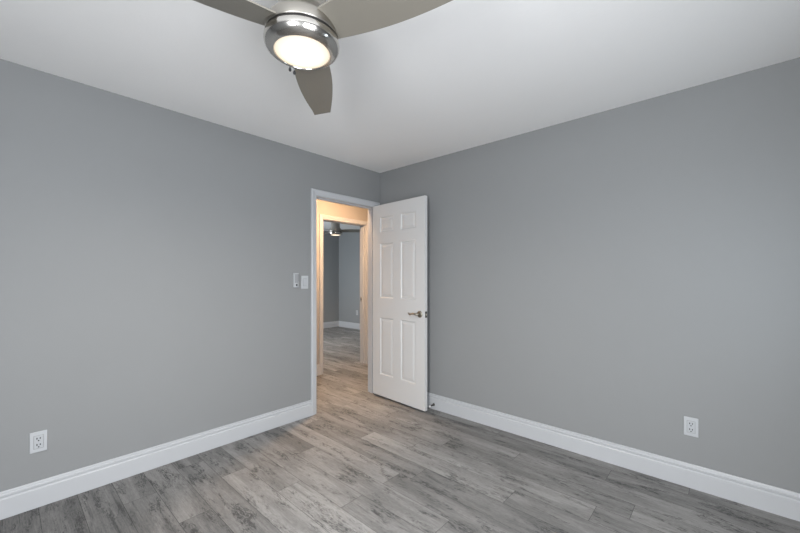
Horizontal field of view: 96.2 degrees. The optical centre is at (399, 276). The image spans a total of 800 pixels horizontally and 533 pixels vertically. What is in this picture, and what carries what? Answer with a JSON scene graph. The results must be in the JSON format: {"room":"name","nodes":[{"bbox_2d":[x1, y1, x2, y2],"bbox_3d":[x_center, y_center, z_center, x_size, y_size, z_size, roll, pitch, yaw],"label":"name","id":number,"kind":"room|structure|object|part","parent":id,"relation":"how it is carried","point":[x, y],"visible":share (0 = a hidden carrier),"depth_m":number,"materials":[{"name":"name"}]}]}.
{"room":"empty bedroom","nodes":[
{"label":"empty bedroom","id":0,"kind":"room"},
{"bbox_2d":[0,59,379,491],"bbox_3d":[-1.158,0.062,3.052,0.115,2.440,5.890,0,0,42],"label":"wall","id":1,"kind":"structure","parent":0,"point":[150,254],"depth_m":2.35,"materials":[{"name":"grey paint"}]},
{"bbox_2d":[30,430,46,453],"bbox_3d":[-2.020,0.921,2.007,0.009,0.114,0.070,0,0,42],"label":"power outlet","id":2,"kind":"object","parent":1,"relation":"attached to","point":[38,440],"visible":1,"depth_m":2.00,"materials":[{"name":"grey plastic"}]},
{"bbox_2d":[33,434,43,449],"bbox_3d":[-2.019,0.921,2.006,0.004,0.074,0.041,0,0,42],"label":"receptacle","id":3,"kind":"object","parent":2,"relation":"attached to","point":[38,439],"depth_m":2.00,"materials":[{"name":"white plastic"}]},
{"bbox_2d":[0,400,311,519],"bbox_3d":[-1.915,1.211,2.118,0.016,0.142,3.259,0,0,42],"label":"baseboard","id":4,"kind":"structure","parent":1,"relation":"attached to","point":[17,500],"depth_m":2.32,"materials":[{"name":"white paint"}]},
{"bbox_2d":[293,273,298,286],"bbox_3d":[-0.925,0.028,3.205,0.024,0.128,0.051,0,0,42],"label":"remote","id":5,"kind":"object","parent":1,"relation":"attached to","point":[295,275],"visible":1,"depth_m":3.19,"materials":[{"name":"grey plastic"}]},
{"bbox_2d":[301,276,307,288],"bbox_3d":[-0.867,0.048,3.278,0.012,0.119,0.072,0,0,42],"label":"light switch","id":6,"kind":"object","parent":1,"relation":"attached to","point":[304,279],"visible":1,"depth_m":3.27,"materials":[{"name":"grey plastic"}]},
{"bbox_2d":[311,188,379,414],"bbox_3d":[-0.566,0.230,3.693,0.132,2.104,0.887,0,0,42],"label":"door frame","id":7,"kind":"structure","parent":1,"relation":"attached to","point":[314,192],"depth_m":3.44,"materials":[{"name":"white paint"}]},
{"bbox_2d":[373,195,426,410],"bbox_3d":[-0.018,0.248,3.658,0.145,2.032,0.771,0,0,-44],"label":"door","id":8,"kind":"structure","parent":7,"relation":"attached to","point":[399,227],"depth_m":3.61,"materials":[{"name":"white paint"}]},
{"bbox_2d":[323,231,338,322],"bbox_3d":[-2.696,0.062,8.208,0.115,2.440,3.390,0,0,42],"label":"wall","id":9,"kind":"structure","parent":0,"point":[330,242],"depth_m":9.14,"materials":[{"name":"grey paint"}]},
{"bbox_2d":[323,321,338,327],"bbox_3d":[-2.647,1.211,8.164,0.016,0.142,3.160,0,0,42],"label":"baseboard","id":10,"kind":"structure","parent":9,"relation":"attached to","point":[334,323],"depth_m":9.13,"materials":[{"name":"white paint"}]},
{"bbox_2d":[317,200,367,363],"bbox_3d":[-0.691,0.062,5.192,0.115,2.440,5.170,0,0,42],"label":"wall","id":11,"kind":"structure","parent":0,"point":[323,207],"depth_m":4.83,"materials":[{"name":"paint"}]},
{"bbox_2d":[317,364,319,375],"bbox_3d":[-1.675,1.211,4.007,0.016,0.142,1.861,0,0,42],"label":"baseboard","id":12,"kind":"structure","parent":11,"relation":"attached to","point":[318,365],"depth_m":4.67,"materials":[{"name":"white paint"}]},
{"bbox_2d":[319,214,367,374],"bbox_3d":[-0.800,0.230,5.058,0.132,2.104,0.872,0,0,42],"label":"door frame","id":13,"kind":"structure","parent":11,"relation":"attached to","point":[321,217],"depth_m":5.31,"materials":[{"name":"white paint"}]},
{"bbox_2d":[339,232,359,323],"bbox_3d":[-0.296,0.062,8.244,3.395,2.440,0.115,0,0,42],"label":"wall","id":14,"kind":"structure","parent":0,"point":[349,242],"depth_m":9.05,"materials":[{"name":"grey paint"}]},
{"bbox_2d":[339,321,359,328],"bbox_3d":[-0.340,1.211,8.195,3.395,0.142,0.016,0,0,42],"label":"baseboard","id":15,"kind":"structure","parent":14,"relation":"attached to","point":[341,323],"depth_m":9.03,"materials":[{"name":"white paint"}]},
{"bbox_2d":[0,0,799,230],"bbox_3d":[-1.043,-1.218,3.987,8.400,0.120,7.600,0,0,42],"label":"ceiling","id":16,"kind":"structure","parent":0,"point":[454,76],"depth_m":1.92,"materials":[{"name":"white paint"}]},
{"bbox_2d":[194,0,451,114],"bbox_3d":[-0.373,-0.985,1.210,1.159,0.347,1.126,0,0,42],"label":"ceiling fan","id":17,"kind":"object","parent":16,"relation":"hanging from","point":[303,35],"visible":1,"depth_m":1.23,"materials":[{"name":"grey metal"}]},
{"bbox_3d":[-0.665,-0.900,1.106,0.576,0.041,0.153,0,0,-35],"label":"blade","id":18,"kind":"part","parent":17,"relation":"part of","materials":[{"name":"grey wood"}]},
{"bbox_3d":[-0.394,-0.900,1.687,0.153,0.041,0.576,0,0,-6],"label":"blade","id":19,"kind":"part","parent":17,"relation":"part of","materials":[{"name":"grey wood"}]},
{"bbox_3d":[-0.017,-0.900,1.166,0.576,0.041,0.153,0,0,23],"label":"blade","id":20,"kind":"part","parent":17,"relation":"part of","materials":[{"name":"grey wood"}]},
{"bbox_2d":[323,222,359,235],"bbox_3d":[-1.363,-0.985,6.980,1.156,0.347,1.135,0,0,42],"label":"ceiling fan","id":21,"kind":"object","parent":16,"relation":"hanging from","point":[335,230],"visible":0.76,"depth_m":6.93,"materials":[{"name":"grey metal"}]},
{"bbox_3d":[-0.884,-0.900,7.003,0.576,0.041,0.153,0,0,-1],"label":"blade","id":22,"kind":"part","parent":21,"relation":"part of","materials":[{"name":"grey"}]},
{"bbox_2d":[0,326,799,532],"bbox_3d":[-1.043,1.357,3.987,8.400,0.150,7.600,0,0,42],"label":"floor","id":23,"kind":"structure","parent":0,"point":[366,462],"depth_m":2.15,"materials":[{"name":"grey wood"}]},
{"bbox_2d":[380,57,799,492],"bbox_3d":[1.077,0.062,2.901,3.400,2.440,0.115,0,0,42],"label":"wall","id":24,"kind":"structure","parent":0,"point":[622,274],"depth_m":2.37,"materials":[{"name":"grey paint"}]},
{"bbox_2d":[427,392,799,521],"bbox_3d":[1.039,1.211,2.847,3.384,0.142,0.016,0,0,42],"label":"baseboard","id":25,"kind":"structure","parent":24,"relation":"attached to","point":[772,499],"depth_m":2.35,"materials":[{"name":"white paint"}]},
{"bbox_2d":[684,416,698,437],"bbox_3d":[1.773,0.913,2.187,0.070,0.114,0.009,0,0,42],"label":"power outlet","id":26,"kind":"object","parent":24,"relation":"attached to","point":[691,425],"visible":1,"depth_m":2.18,"materials":[{"name":"grey plastic"}]},
{"bbox_2d":[687,420,694,433],"bbox_3d":[1.772,0.913,2.186,0.041,0.074,0.004,0,0,42],"label":"receptacle","id":27,"kind":"object","parent":26,"relation":"attached to","point":[690,423],"depth_m":2.19,"materials":[{"name":"white plastic"}]}
]}

